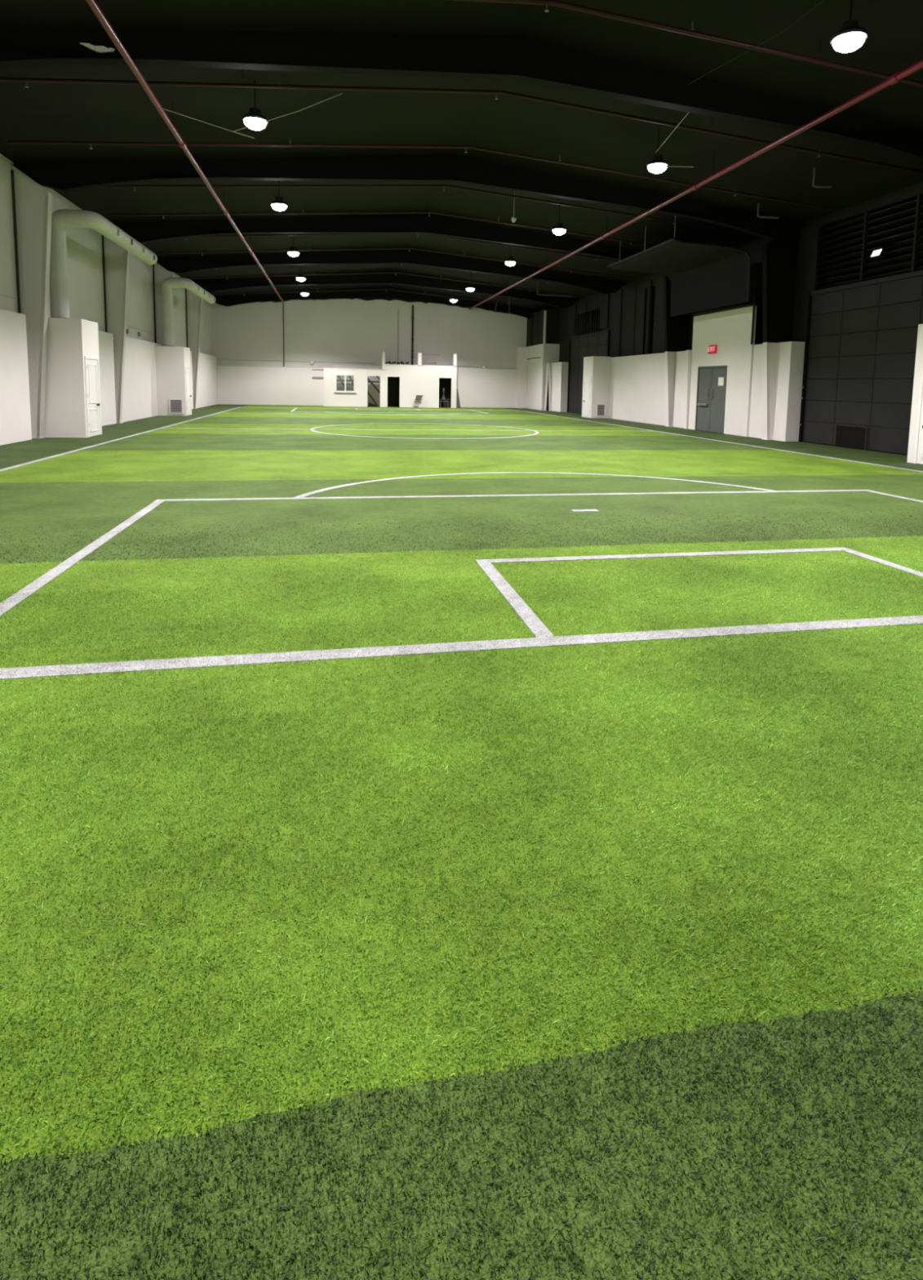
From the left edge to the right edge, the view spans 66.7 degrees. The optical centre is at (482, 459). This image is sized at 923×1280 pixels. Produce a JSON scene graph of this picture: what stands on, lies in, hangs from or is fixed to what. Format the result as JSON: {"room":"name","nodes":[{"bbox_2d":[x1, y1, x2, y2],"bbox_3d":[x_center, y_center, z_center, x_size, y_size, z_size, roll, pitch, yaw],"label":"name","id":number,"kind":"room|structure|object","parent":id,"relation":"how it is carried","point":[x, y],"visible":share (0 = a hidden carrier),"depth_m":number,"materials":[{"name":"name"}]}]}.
{"room":"sports facility","nodes":[
{"label":"sports facility","id":0,"kind":"room"},
{"bbox_2d":[0,153,217,445],"bbox_3d":[-10.948,-3.891,18.205,0.460,6.300,47.150,0,6,-12],"label":"wall","id":1,"kind":"structure","parent":0,"point":[85,246],"depth_m":20.79,"materials":[{"name":"white paint"}]},
{"bbox_2d":[211,298,527,408],"bbox_3d":[-6.017,-6.941,42.957,20.330,7.300,0.360,0,6,-12],"label":"wall","id":2,"kind":"structure","parent":0,"point":[247,339],"depth_m":42.47,"materials":[{"name":"white paint"}]},
{"bbox_2d":[411,305,413,364],"bbox_3d":[-4.283,-7.631,43.133,0.143,3.700,0.150,0,6,-12],"label":"riser pipe","id":3,"kind":"object","parent":2,"relation":"attached to","point":[412,317],"visible":0.91,"depth_m":43.10,"materials":[{"name":"grey metal"}]},
{"bbox_2d":[0,404,922,1279],"bbox_3d":[-1.268,-0.664,20.501,20.330,0.264,47.350,0,6,-12],"label":"floor","id":4,"kind":"structure","parent":0,"point":[441,843],"depth_m":2.14,"materials":[{"name":"green"}]},
{"bbox_2d":[12,164,52,438],"bbox_3d":[-10.130,-3.537,15.975,0.740,6.100,0.260,0,6,-12],"label":"steel column","id":5,"kind":"structure","parent":4,"relation":"on","point":[33,204],"depth_m":15.88,"materials":[{"name":"white metal"}]},
{"bbox_2d":[44,317,102,437],"bbox_3d":[-9.912,-1.967,16.948,1.030,2.780,1.175,0,6,-12],"label":"closet","id":6,"kind":"object","parent":4,"relation":"on","point":[73,401],"visible":1,"depth_m":16.45,"materials":[{"name":"white paint"}]},
{"bbox_2d":[48,208,157,318],"bbox_3d":[-10.217,-4.914,19.248,1.247,2.579,5.740,0,6,-12],"label":"air duct","id":7,"kind":"object","parent":6,"relation":"on","point":[61,219],"visible":0.88,"depth_m":16.55,"materials":[{"name":"grey metal"}]},
{"bbox_2d":[103,235,129,423],"bbox_3d":[-11.402,-4.205,22.007,0.740,6.100,0.260,0,6,-12],"label":"steel column","id":8,"kind":"structure","parent":4,"relation":"on","point":[117,259],"depth_m":21.91,"materials":[{"name":"white metal"}]},
{"bbox_2d":[154,262,173,346],"bbox_3d":[-12.674,-4.873,28.038,0.740,6.100,0.260,0,6,-12],"label":"steel column","id":9,"kind":"structure","parent":4,"relation":"on","point":[161,274],"depth_m":27.81,"materials":[{"name":"white metal"}]},
{"bbox_2d":[155,346,191,416],"bbox_3d":[-12.166,-3.116,27.785,1.090,2.680,1.280,0,6,-12],"label":"closet","id":10,"kind":"object","parent":4,"relation":"on","point":[173,363],"visible":0.98,"depth_m":27.21,"materials":[{"name":"white paint"}]},
{"bbox_2d":[168,398,183,413],"bbox_3d":[-11.924,-2.090,27.307,0.510,0.590,0.030,0,6,-12],"label":"vent","id":11,"kind":"object","parent":10,"relation":"attached to","point":[175,405],"depth_m":27.31,"materials":[{"name":"grey metal"}]},
{"bbox_2d":[161,277,215,346],"bbox_3d":[-12.489,-6.062,30.068,1.187,2.679,5.910,0,6,-12],"label":"air duct","id":12,"kind":"object","parent":10,"relation":"on","point":[169,283],"visible":0.98,"depth_m":27.26,"materials":[{"name":"grey metal"}]},
{"bbox_2d":[186,288,202,408],"bbox_3d":[-13.946,-5.541,34.069,0.740,6.100,0.260,0,6,-12],"label":"steel column","id":13,"kind":"structure","parent":4,"relation":"on","point":[194,303],"depth_m":33.97,"materials":[{"name":"white metal"}]},
{"bbox_2d":[368,402,377,406],"bbox_3d":[-6.604,-3.333,42.338,0.538,0.234,0.300,0,6,-12],"label":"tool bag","id":14,"kind":"object","parent":4,"relation":"on","point":[369,404],"visible":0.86,"depth_m":42.19,"materials":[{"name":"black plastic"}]},
{"bbox_2d":[323,351,457,408],"bbox_3d":[-5.540,-4.831,42.402,7.900,3.299,1.350,0,6,-12],"label":"wall","id":15,"kind":"structure","parent":4,"relation":"on","point":[400,384],"depth_m":42.05,"materials":[{"name":"white paint"}]},
{"bbox_2d":[385,360,408,364],"bbox_3d":[-5.174,-5.861,42.365,1.523,0.240,0.396,0,6,-12],"label":"cable bundle","id":16,"kind":"object","parent":15,"relation":"on","point":[402,362],"visible":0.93,"depth_m":42.29,"materials":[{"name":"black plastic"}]},
{"bbox_2d":[422,354,436,365],"bbox_3d":[-3.187,-6.069,42.756,1.180,0.715,0.060,0,6,-12],"label":"roof rail","id":17,"kind":"object","parent":15,"relation":"on","point":[422,354],"visible":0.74,"depth_m":42.71,"materials":[{"name":"grey metal"}]},
{"bbox_2d":[412,395,422,408],"bbox_3d":[-3.865,-3.486,41.892,0.705,0.758,0.464,0,6,-12],"label":"folding chair","id":18,"kind":"object","parent":4,"relation":"on","point":[418,398],"visible":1,"depth_m":41.98,"materials":[{"name":"grey metal"}]},
{"bbox_2d":[456,388,460,408],"bbox_3d":[-1.448,-3.773,42.832,0.260,1.200,0.040,0,6,-12],"label":"leaning board","id":19,"kind":"object","parent":4,"relation":"on","point":[458,404],"visible":1,"depth_m":42.82,"materials":[{"name":"grey"}]},
{"bbox_2d":[544,363,551,410],"bbox_3d":[3.839,-4.247,40.914,0.360,2.750,0.140,0,6,-12],"label":"post","id":20,"kind":"object","parent":4,"relation":"on","point":[548,394],"visible":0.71,"depth_m":40.91,"materials":[{"name":"white"}]},
{"bbox_2d":[571,509,599,511],"bbox_3d":[1.189,0.585,8.097,0.300,0.006,0.120,0,6,-12],"label":"field marking","id":21,"kind":"object","parent":4,"relation":"on","point":[572,510],"depth_m":8.08,"materials":[{"name":"white paint"}]},
{"bbox_2d":[582,355,610,417],"bbox_3d":[5.294,-3.399,32.859,0.910,2.830,1.310,0,6,-12],"label":"closet","id":22,"kind":"object","parent":4,"relation":"on","point":[597,369],"visible":0.98,"depth_m":32.31,"materials":[{"name":"white paint"}]},
{"bbox_2d":[595,404,605,416],"bbox_3d":[5.473,-2.297,32.361,0.440,0.590,0.030,0,6,-12],"label":"vent","id":23,"kind":"object","parent":22,"relation":"attached to","point":[600,408],"depth_m":32.35,"materials":[{"name":"grey metal"}]},
{"bbox_2d":[663,275,689,426],"bbox_3d":[7.173,-4.289,26.121,1.070,6.100,0.260,0,6,-12],"label":"steel column","id":24,"kind":"structure","parent":4,"relation":"on","point":[676,327],"depth_m":26.11,"materials":[{"name":"black metal"}]},
{"bbox_2d":[761,229,799,439],"bbox_3d":[8.435,-3.626,20.138,1.070,6.100,0.260,0,6,-12],"label":"steel column","id":25,"kind":"structure","parent":4,"relation":"on","point":[780,256],"depth_m":20.04,"materials":[{"name":"black metal"}]},
{"bbox_2d":[906,324,922,464],"bbox_3d":[9.306,-1.277,13.787,0.930,2.810,1.280,0,6,-12],"label":"closet","id":26,"kind":"object","parent":4,"relation":"on","point":[915,451],"visible":1,"depth_m":14.19,"materials":[{"name":"white paint"}]},
{"bbox_3d":[-2.365,-3.418,43.069,0.500,0.410,0.400,0,6,-12],"label":"side table","id":27,"kind":"object","parent":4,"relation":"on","visible":0},
{"bbox_2d":[441,387,445,400],"bbox_3d":[-2.373,-4.021,43.001,0.260,0.800,0.254,0,6,-12],"label":"vase","id":28,"kind":"object","parent":27,"relation":"on","point":[443,398],"visible":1,"depth_m":42.93,"materials":[{"name":"grey ceramic"}]},
{"bbox_2d":[0,0,922,318],"bbox_3d":[-1.138,-7.488,19.773,20.330,2.308,47.350,0,6,-12],"label":"ceiling","id":29,"kind":"structure","parent":0,"point":[559,54],"depth_m":14.41,"materials":[{"name":"black paint"}]},
{"bbox_2d":[80,42,115,53],"bbox_3d":[-5.646,-6.035,10.289,0.470,0.105,0.035,0,6,-12],"label":"lining","id":30,"kind":"object","parent":29,"relation":"attached to","point":[101,49],"visible":1,"depth_m":10.28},
{"bbox_2d":[85,0,283,302],"bbox_3d":[-6.863,-6.947,18.266,0.136,0.552,46.250,0,6,-12],"label":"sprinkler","id":31,"kind":"object","parent":29,"relation":"hanging from","point":[94,6],"visible":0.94,"depth_m":12.03,"materials":[{"name":"red"}]},
{"bbox_2d":[160,107,254,138],"bbox_3d":[-4.710,-5.779,12.039,1.523,0.372,0.014,0,6,-12],"label":"cable","id":32,"kind":"object","parent":31,"relation":"hanging from","point":[160,108],"visible":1,"depth_m":12.03,"materials":[{"name":"grey metal"}]},
{"bbox_2d":[282,302,284,366],"bbox_3d":[-11.705,-7.411,41.256,0.060,3.778,0.552,0,6,-12],"label":"pipe","id":33,"kind":"object","parent":31,"relation":"attached to","point":[282,302],"visible":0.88,"depth_m":41.50,"materials":[{"name":"grey metal"}]},
{"bbox_2d":[242,80,268,130],"bbox_3d":[-4.029,-6.299,12.433,0.450,0.832,0.450,0,6,-12],"label":"lamp","id":34,"kind":"object","parent":29,"relation":"hanging from","point":[254,117],"visible":0.95,"depth_m":12.35,"materials":[{"name":"black plastic"}]},
{"bbox_2d":[270,180,288,210],"bbox_3d":[-5.319,-6.954,18.359,0.450,0.828,0.450,0,6,-12],"label":"lamp","id":35,"kind":"object","parent":29,"relation":"hanging from","point":[278,204],"visible":0.99,"depth_m":18.27,"materials":[{"name":"black plastic"}]},
{"bbox_2d":[231,93,342,132],"bbox_3d":[-3.412,-6.094,12.298,1.875,0.831,0.014,0,6,-12],"label":"cable","id":36,"kind":"object","parent":29,"relation":"hanging from","point":[341,93],"visible":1,"depth_m":12.30,"materials":[{"name":"grey metal"}]},
{"bbox_2d":[287,235,299,256],"bbox_3d":[-6.755,-7.696,25.067,0.450,0.826,0.450,0,6,-12],"label":"lamp","id":37,"kind":"object","parent":29,"relation":"hanging from","point":[293,251],"visible":0.98,"depth_m":24.98,"materials":[{"name":"black plastic"}]},
{"bbox_2d":[295,265,306,281],"bbox_3d":[-8.093,-8.382,31.268,0.450,0.823,0.450,0,6,-12],"label":"lamp","id":38,"kind":"object","parent":29,"relation":"hanging from","point":[300,277],"visible":0.99,"depth_m":31.18,"materials":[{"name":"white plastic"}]},
{"bbox_2d":[300,284,309,296],"bbox_3d":[-9.277,-8.975,36.637,0.450,0.818,0.450,0,6,-12],"label":"lamp","id":39,"kind":"object","parent":29,"relation":"hanging from","point":[304,292],"visible":1,"depth_m":36.55,"materials":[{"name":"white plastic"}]},
{"bbox_2d":[214,285,545,309],"bbox_3d":[-5.341,-9.322,39.783,18.604,0.764,0.060,0,6,-12],"label":"beam","id":40,"kind":"structure","parent":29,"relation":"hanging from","point":[306,286],"depth_m":39.55,"materials":[{"name":"red"}]},
{"bbox_2d":[106,208,655,245],"bbox_3d":[-1.546,-7.329,21.786,18.604,0.764,0.060,0,6,-12],"label":"beam","id":41,"kind":"structure","parent":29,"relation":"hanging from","point":[303,212],"depth_m":21.33,"materials":[{"name":"red"}]},
{"bbox_2d":[192,271,581,297],"bbox_3d":[-4.069,-8.654,33.752,18.604,0.764,0.060,0,6,-12],"label":"beam","id":42,"kind":"structure","parent":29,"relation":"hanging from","point":[227,277],"depth_m":33.59,"materials":[{"name":"red"}]},
{"bbox_2d":[215,264,562,284],"bbox_3d":[-3.454,-8.331,30.833,18.604,0.764,0.060,0,6,-12],"label":"beam","id":43,"kind":"structure","parent":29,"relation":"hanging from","point":[296,264],"depth_m":31.65,"materials":[{"name":"red"}]},
{"bbox_2d":[158,247,632,279],"bbox_3d":[-2.777,-7.975,27.623,18.604,0.764,0.060,0,6,-12],"label":"beam","id":44,"kind":"structure","parent":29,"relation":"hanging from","point":[409,248],"depth_m":27.38,"materials":[{"name":"red"}]},
{"bbox_2d":[185,233,619,262],"bbox_3d":[-2.182,-7.663,24.802,18.604,0.764,0.060,0,6,-12],"label":"beam","id":45,"kind":"structure","parent":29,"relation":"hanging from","point":[292,234],"depth_m":24.64,"materials":[{"name":"red"}]},
{"bbox_2d":[7,129,832,209],"bbox_3d":[-0.274,-6.661,15.755,18.604,0.764,0.060,0,6,-12],"label":"beam","id":46,"kind":"structure","parent":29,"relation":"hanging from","point":[14,142],"depth_m":15.37,"materials":[{"name":"red"}]},
{"bbox_2d":[97,180,755,235],"bbox_3d":[-0.930,-7.006,18.868,18.604,0.764,0.060,0,6,-12],"label":"beam","id":47,"kind":"structure","parent":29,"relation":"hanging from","point":[298,184],"depth_m":18.59,"materials":[{"name":"red"}]},
{"bbox_2d":[449,295,457,302],"bbox_3d":[-1.558,-9.047,38.175,0.450,0.927,0.450,0,6,-12],"label":"lamp","id":48,"kind":"object","parent":29,"relation":"hanging from","point":[453,299],"visible":0.97,"depth_m":38.09,"materials":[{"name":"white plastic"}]},
{"bbox_2d":[0,69,922,173],"bbox_3d":[0.352,-6.332,12.788,18.604,0.764,0.060,0,6,-12],"label":"beam","id":49,"kind":"structure","parent":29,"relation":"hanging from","point":[27,80],"depth_m":12.49,"materials":[{"name":"red"}]},
{"bbox_2d":[466,271,475,291],"bbox_3d":[-0.570,-8.537,33.587,0.450,0.925,0.450,0,6,-12],"label":"lamp","id":50,"kind":"object","parent":29,"relation":"hanging from","point":[470,288],"visible":0.98,"depth_m":33.50,"materials":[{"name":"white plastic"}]},
{"bbox_2d":[504,246,516,266],"bbox_3d":[1.054,-7.713,26.178,0.450,0.919,0.450,0,6,-12],"label":"lamp","id":51,"kind":"object","parent":29,"relation":"hanging from","point":[510,261],"visible":0.98,"depth_m":26.10,"materials":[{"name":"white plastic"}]},
{"bbox_2d":[511,191,516,222],"bbox_3d":[0.889,-7.123,19.521,0.130,1.016,0.050,0,6,-12],"label":"lamp","id":52,"kind":"object","parent":29,"relation":"hanging from","point":[513,220],"visible":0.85,"depth_m":19.54,"materials":[{"name":"black metal"}]},
{"bbox_2d":[537,280,573,297],"bbox_3d":[3.538,-8.273,33.959,1.830,0.680,0.060,0,6,-12],"label":"pipe stub","id":53,"kind":"object","parent":29,"relation":"attached to","point":[537,281],"visible":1,"depth_m":33.89,"materials":[{"name":"grey metal"}]},
{"bbox_2d":[551,208,566,235],"bbox_3d":[2.272,-7.096,20.644,0.450,0.914,0.450,0,6,-12],"label":"lamp","id":54,"kind":"object","parent":29,"relation":"hanging from","point":[559,229],"visible":0.98,"depth_m":20.56,"materials":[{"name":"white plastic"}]},
{"bbox_2d":[646,127,668,173],"bbox_3d":[3.638,-6.412,14.511,0.450,0.907,0.450,0,6,-12],"label":"lamp","id":55,"kind":"object","parent":29,"relation":"hanging from","point":[657,160],"visible":0.94,"depth_m":14.43,"materials":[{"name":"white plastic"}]},
{"bbox_2d":[650,165,693,167],"bbox_3d":[3.884,-6.001,14.341,1.071,0.136,0.018,-1,7,-23],"label":"cable","id":56,"kind":"object","parent":29,"relation":"hanging from","point":[651,166],"visible":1,"depth_m":14.35,"materials":[{"name":"grey plastic"}]},
{"bbox_2d":[655,112,688,152],"bbox_3d":[3.654,-6.297,13.488,0.012,0.210,1.708,0,6,-7],"label":"cable","id":57,"kind":"object","parent":29,"relation":"hanging from","point":[688,113],"visible":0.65,"depth_m":13.50,"materials":[{"name":"grey plastic"}]},
{"bbox_2d":[607,215,751,316],"bbox_3d":[6.080,-6.103,22.354,2.510,2.505,4.890,0,6,-12],"label":"air duct","id":58,"kind":"structure","parent":29,"relation":"hanging from","point":[702,276],"depth_m":22.08,"materials":[{"name":"black metal"}]},
{"bbox_2d":[457,0,922,87],"bbox_3d":[0.988,-5.998,9.773,18.605,0.775,0.072,0,6,-12],"label":"beam","id":59,"kind":"structure","parent":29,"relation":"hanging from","point":[691,32],"depth_m":10.19,"materials":[{"name":"red"}]},
{"bbox_2d":[469,59,922,310],"bbox_3d":[3.980,-7.021,20.544,0.136,0.627,46.250,0,6,-12],"label":"sprinkler","id":60,"kind":"object","parent":29,"relation":"hanging from","point":[898,77],"visible":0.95,"depth_m":13.67,"materials":[{"name":"red metal"}]},
{"bbox_2d":[687,0,824,84],"bbox_3d":[4.094,-6.105,10.067,0.114,0.209,3.277,-2,7,-24],"label":"cable","id":61,"kind":"object","parent":29,"relation":"hanging from","point":[823,0],"visible":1,"depth_m":10.21,"materials":[{"name":"grey plastic"}]},
{"bbox_2d":[756,203,779,218],"bbox_3d":[7.542,-6.563,18.501,0.588,0.388,0.064,1,6,-2],"label":"pipe stub","id":62,"kind":"object","parent":29,"relation":"attached to","point":[758,204],"visible":1,"depth_m":18.49,"materials":[{"name":"grey metal"}]},
{"bbox_2d":[812,167,831,188],"bbox_3d":[7.619,-6.305,15.711,0.477,0.426,0.052,0,6,-12],"label":"pipe stub","id":63,"kind":"object","parent":29,"relation":"attached to","point":[814,168],"visible":1,"depth_m":15.67,"materials":[{"name":"grey metal"}]},
{"bbox_2d":[830,0,868,53],"bbox_3d":[4.801,-5.815,9.137,0.450,0.904,0.450,0,6,-12],"label":"lamp","id":64,"kind":"object","parent":29,"relation":"hanging from","point":[851,37],"visible":1,"depth_m":9.06,"materials":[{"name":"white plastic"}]},
{"bbox_2d":[515,182,922,454],"bbox_3d":[7.854,-3.954,22.164,1.770,6.300,47.150,0,6,-12],"label":"wall","id":65,"kind":"structure","parent":0,"point":[633,314],"depth_m":25.00,"materials":[{"name":"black paint"}]},
{"bbox_2d":[567,329,610,413],"bbox_3d":[5.447,-4.444,36.456,0.150,4.150,5.730,0,6,-12],"label":"door","id":66,"kind":"structure","parent":65,"relation":"in","point":[577,350],"depth_m":37.54,"materials":[{"name":"black paint"}]},
{"bbox_2d":[576,308,601,335],"bbox_3d":[5.489,-7.117,36.297,0.145,1.100,3.300,0,6,-12],"label":"window","id":67,"kind":"structure","parent":65,"relation":"in","point":[592,324],"depth_m":36.22,"materials":[{"name":"black paint"}]},
{"bbox_2d":[694,365,727,433],"bbox_3d":[7.677,-2.043,23.546,0.170,2.200,1.840,0,6,-12],"label":"door","id":68,"kind":"structure","parent":65,"relation":"in","point":[711,397],"depth_m":23.53,"materials":[{"name":"grey metal"}]},
{"bbox_2d":[718,377,724,385],"bbox_3d":[7.803,-2.563,22.929,0.004,0.270,0.320,0,6,-12],"label":"paper notice","id":69,"kind":"object","parent":68,"relation":"attached to","point":[721,380],"visible":1,"depth_m":22.91,"materials":[{"name":"white paper"}]},
{"bbox_2d":[707,344,717,353],"bbox_3d":[7.664,-3.683,23.362,0.066,0.280,0.500,0,6,-12],"label":"exit sign","id":70,"kind":"object","parent":65,"relation":"attached to","point":[712,348],"visible":1,"depth_m":23.28,"materials":[{"name":"red plastic"}]},
{"bbox_2d":[798,270,922,454],"bbox_3d":[9.533,-2.299,17.083,0.150,4.150,5.100,0,6,-12],"label":"door","id":71,"kind":"structure","parent":65,"relation":"in","point":[868,379],"depth_m":17.45,"materials":[{"name":"black paint"}]},
{"bbox_2d":[813,193,922,290],"bbox_3d":[9.608,-5.225,16.765,0.145,1.700,4.800,0,6,-12],"label":"air vent","id":72,"kind":"object","parent":65,"relation":"in","point":[845,247],"depth_m":17.18,"materials":[{"name":"black metal"}]},
{"bbox_2d":[871,248,885,259],"bbox_3d":[9.455,-4.927,16.765,0.155,0.195,0.320,0,6,-12],"label":"lamp","id":73,"kind":"object","parent":72,"relation":"attached to","point":[881,253],"visible":1,"depth_m":16.69,"materials":[{"name":"black plastic"}]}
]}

